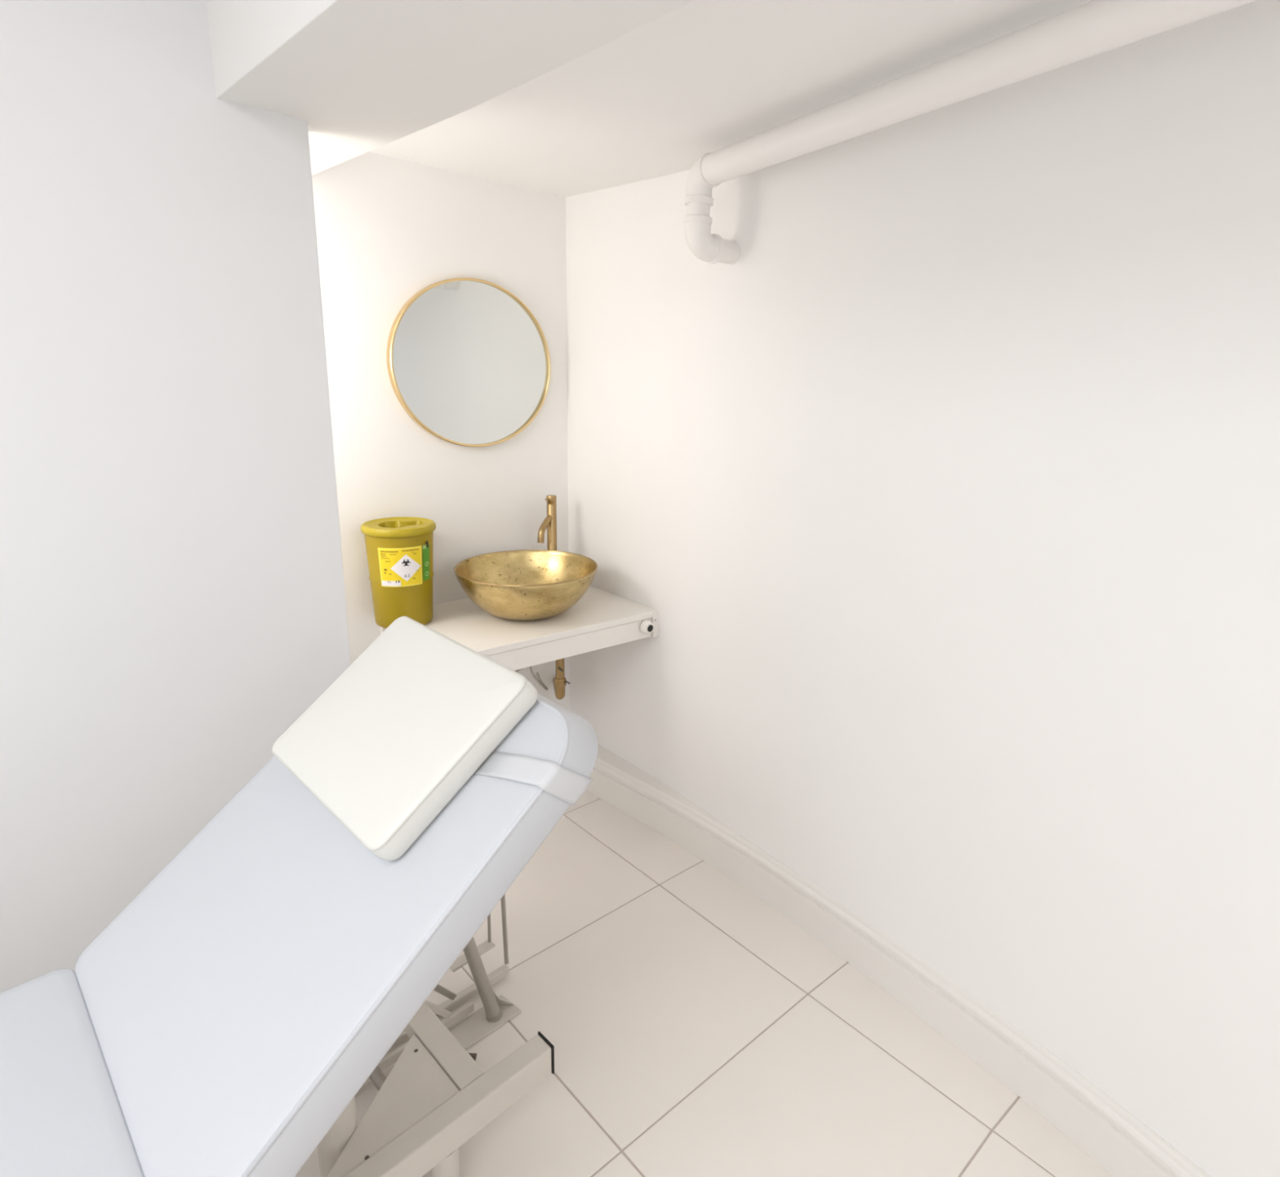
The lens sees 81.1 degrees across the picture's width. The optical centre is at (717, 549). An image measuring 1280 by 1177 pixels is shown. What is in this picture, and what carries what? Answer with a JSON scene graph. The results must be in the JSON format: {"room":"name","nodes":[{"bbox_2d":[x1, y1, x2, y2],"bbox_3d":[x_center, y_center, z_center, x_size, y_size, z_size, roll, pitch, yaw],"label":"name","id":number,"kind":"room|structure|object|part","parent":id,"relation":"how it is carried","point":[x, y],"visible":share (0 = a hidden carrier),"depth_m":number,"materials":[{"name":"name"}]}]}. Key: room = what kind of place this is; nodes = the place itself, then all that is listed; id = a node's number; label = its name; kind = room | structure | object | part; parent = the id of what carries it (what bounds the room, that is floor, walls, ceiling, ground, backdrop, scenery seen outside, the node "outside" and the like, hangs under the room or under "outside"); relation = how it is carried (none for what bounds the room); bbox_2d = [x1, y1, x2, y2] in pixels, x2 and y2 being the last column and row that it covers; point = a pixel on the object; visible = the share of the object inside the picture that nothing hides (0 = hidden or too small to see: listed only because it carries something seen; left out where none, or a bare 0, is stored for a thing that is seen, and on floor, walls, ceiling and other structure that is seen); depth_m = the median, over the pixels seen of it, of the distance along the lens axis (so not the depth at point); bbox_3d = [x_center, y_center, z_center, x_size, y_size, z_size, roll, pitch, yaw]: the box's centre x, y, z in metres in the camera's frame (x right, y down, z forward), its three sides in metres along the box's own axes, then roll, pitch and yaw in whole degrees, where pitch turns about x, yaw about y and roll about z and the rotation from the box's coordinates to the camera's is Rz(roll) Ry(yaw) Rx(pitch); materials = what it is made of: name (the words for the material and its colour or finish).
{"room":"examination room","nodes":[
{"label":"examination room","id":0,"kind":"room"},
{"bbox_2d":[0,0,351,993],"bbox_3d":[-2.077,0.109,0.536,0.090,2.580,3.388,15,18,42],"label":"wall","id":1,"kind":"structure","parent":0,"point":[172,593],"depth_m":1.44,"materials":[{"name":"paint"}]},
{"bbox_2d":[311,151,569,710],"bbox_3d":[-1.212,-0.253,2.207,0.120,2.580,1.850,15,18,42],"label":"wall","id":2,"kind":"structure","parent":0,"point":[388,229],"depth_m":2.34,"materials":[{"name":"paint"}]},
{"bbox_2d":[386,277,551,447],"bbox_3d":[-0.796,-0.608,2.444,0.027,0.536,0.566,15,18,42],"label":"wall mirror","id":3,"kind":"object","parent":2,"relation":"attached to","point":[468,361],"visible":1,"depth_m":2.42,"materials":[{"name":"gold metal"}]},
{"bbox_2d":[379,586,659,671],"bbox_3d":[-0.640,0.255,2.462,0.550,0.091,0.736,15,18,42],"label":"shelf","id":4,"kind":"object","parent":2,"relation":"attached to","point":[601,619],"visible":0.71,"depth_m":2.37,"materials":[{"name":"white laminate"}]},
{"bbox_2d":[360,516,435,628],"bbox_3d":[-0.976,0.071,2.300,0.211,0.316,0.211,15,18,42],"label":"bin","id":5,"kind":"object","parent":4,"relation":"on","point":[400,549],"visible":0.95,"depth_m":2.23,"materials":[{"name":"plastic"}]},
{"bbox_3d":[-0.971,-0.053,2.270,0.211,0.060,0.211,15,18,42],"label":"lid","id":6,"kind":"part","parent":5,"relation":"part of","materials":[{"name":"plastic"}]},
{"bbox_2d":[378,546,421,585],"bbox_3d":[-0.944,0.049,2.219,0.050,0.112,0.104,15,18,42],"label":"print","id":7,"kind":"object","parent":5,"relation":"attached to","point":[397,566],"depth_m":2.21,"materials":[{"name":"yellow paper"}]},
{"bbox_2d":[453,550,597,620],"bbox_3d":[-0.625,0.130,2.450,0.455,0.159,0.455,15,18,42],"label":"vessel basin","id":8,"kind":"object","parent":4,"relation":"on","point":[513,584],"visible":1,"depth_m":2.43,"materials":[{"name":"gold metal"}]},
{"bbox_2d":[515,494,556,690],"bbox_3d":[-0.677,0.173,2.715,0.129,0.746,0.199,15,18,42],"label":"tap","id":9,"kind":"object","parent":4,"relation":"on","point":[549,522],"visible":0.44,"depth_m":2.68,"materials":[{"name":"gold metal"}]},
{"bbox_3d":[-0.613,-0.079,2.656,0.022,0.097,0.092,6,14,17],"label":"spout","id":10,"kind":"part","parent":9,"relation":"part of","materials":[{"name":"gold metal"}]},
{"bbox_3d":[-0.646,0.219,2.461,0.528,0.020,0.736,15,18,42],"label":"shelf","id":11,"kind":"part","parent":4,"relation":"part of","materials":[{"name":"white laminate"}]},
{"bbox_2d":[552,657,569,699],"bbox_3d":[-0.597,0.384,2.700,0.101,0.403,0.403,3,13,1],"label":"trap","id":12,"kind":"object","parent":4,"relation":"hanging from","point":[559,682],"visible":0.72,"depth_m":2.76,"materials":[{"name":"gold metal"}]},
{"bbox_2d":[294,790,1113,1176],"bbox_3d":[-0.560,1.590,0.125,4.500,0.030,4.500,15,18,42],"label":"floor","id":13,"kind":"structure","parent":0,"point":[695,1028],"depth_m":1.79,"materials":[{"name":"tile"}]},
{"bbox_2d":[0,693,598,1176],"bbox_3d":[-0.980,0.832,0.905,0.685,1.049,2.049,14,18,40],"label":"examination table","id":14,"kind":"object","parent":13,"relation":"on","point":[231,1020],"visible":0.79,"depth_m":1.07,"materials":[{"name":"white leather"}]},
{"bbox_2d":[0,968,144,1176],"bbox_3d":[-1.036,0.809,0.800,0.640,0.077,0.642,15,18,42],"label":"seat cushion","id":15,"kind":"object","parent":14,"relation":"on","point":[71,1104],"depth_m":1.01,"materials":[{"name":"white leather"}]},
{"bbox_3d":[-0.666,1.071,1.431,0.201,0.006,0.271,15,18,42],"label":"gusset plate","id":16,"kind":"part","parent":14,"relation":"part of","materials":[{"name":"beige paint"}]},
{"bbox_2d":[271,616,592,861],"bbox_3d":[-0.518,0.299,1.253,0.633,0.228,0.303,15,18,42],"label":"pillow","id":17,"kind":"object","parent":14,"relation":"on","point":[385,748],"visible":0.99,"depth_m":1.19,"materials":[{"name":"white leather"}]},
{"bbox_3d":[-0.761,0.943,1.635,0.010,0.432,0.344,15,18,43],"label":"lift arm","id":18,"kind":"part","parent":14,"relation":"part of","materials":[{"name":"beige paint"}]},
{"bbox_3d":[-0.760,0.929,1.692,0.010,0.432,0.330,15,18,43],"label":"lift arm","id":19,"kind":"part","parent":14,"relation":"part of","materials":[{"name":"beige metal"}]},
{"bbox_3d":[-0.943,1.199,0.958,0.052,0.069,1.722,14,18,40],"label":"rail","id":20,"kind":"part","parent":14,"relation":"part of","materials":[{"name":"beige metal"}]},
{"bbox_3d":[-1.070,1.223,1.421,0.020,0.022,1.526,14,18,40],"label":"rail","id":21,"kind":"part","parent":14,"relation":"part of","materials":[{"name":"beige metal"}]},
{"bbox_3d":[-0.624,1.028,1.887,0.030,0.008,0.118,14,17,39],"label":"bracket plate","id":22,"kind":"part","parent":14,"relation":"part of","materials":[{"name":"beige paint"}]},
{"bbox_3d":[-0.595,1.167,1.816,0.083,0.006,0.218,15,18,42],"label":"strut plate","id":23,"kind":"part","parent":14,"relation":"part of","materials":[{"name":"beige paint"}]},
{"bbox_3d":[-0.580,0.855,1.882,0.008,0.315,0.013,8,14,21],"label":"upright rod","id":24,"kind":"part","parent":14,"relation":"part of","materials":[{"name":"beige metal"}]},
{"bbox_3d":[-0.551,0.824,1.889,0.017,0.556,0.036,5,14,10],"label":"upright rod","id":25,"kind":"part","parent":14,"relation":"part of","materials":[{"name":"beige metal"}]},
{"bbox_2d":[369,0,1093,197],"bbox_3d":[0.715,-0.936,0.708,0.860,0.407,4.440,-10,18,-43],"label":"ceiling","id":26,"kind":"structure","parent":0,"point":[700,77],"depth_m":1.53,"materials":[{"name":"paint"}]},
{"bbox_2d":[565,0,1279,1176],"bbox_3d":[0.864,0.062,1.235,0.303,2.580,4.561,-8,17,-37],"label":"wall","id":27,"kind":"structure","parent":0,"point":[946,505],"depth_m":1.60,"materials":[{"name":"paint"}]},
{"bbox_2d":[586,743,1211,1176],"bbox_3d":[0.772,1.239,1.440,0.240,0.150,4.348,-8,17,-38],"label":"baseboard","id":28,"kind":"structure","parent":27,"relation":"attached to","point":[1120,1142],"depth_m":1.90,"materials":[{"name":"paint"}]},
{"bbox_2d":[684,0,1257,264],"bbox_3d":[0.998,-0.589,0.615,0.180,0.359,3.585,-7,16,-35],"label":"pipe","id":29,"kind":"object","parent":27,"relation":"attached to","point":[1095,27],"visible":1,"depth_m":1.33,"materials":[{"name":"white plastic"}]},
{"bbox_3d":[-0.560,-0.915,-0.654,4.400,0.080,4.100,15,18,42],"label":"ceiling","id":30,"kind":"structure","parent":0,"visible":0},
{"bbox_2d":[205,0,693,175],"bbox_3d":[0.362,-0.816,0.364,4.400,0.510,0.334,15,18,42],"label":"beam","id":31,"kind":"structure","parent":30,"relation":"attached to","point":[365,76],"depth_m":1.20,"materials":[{"name":"paint"}]}
]}

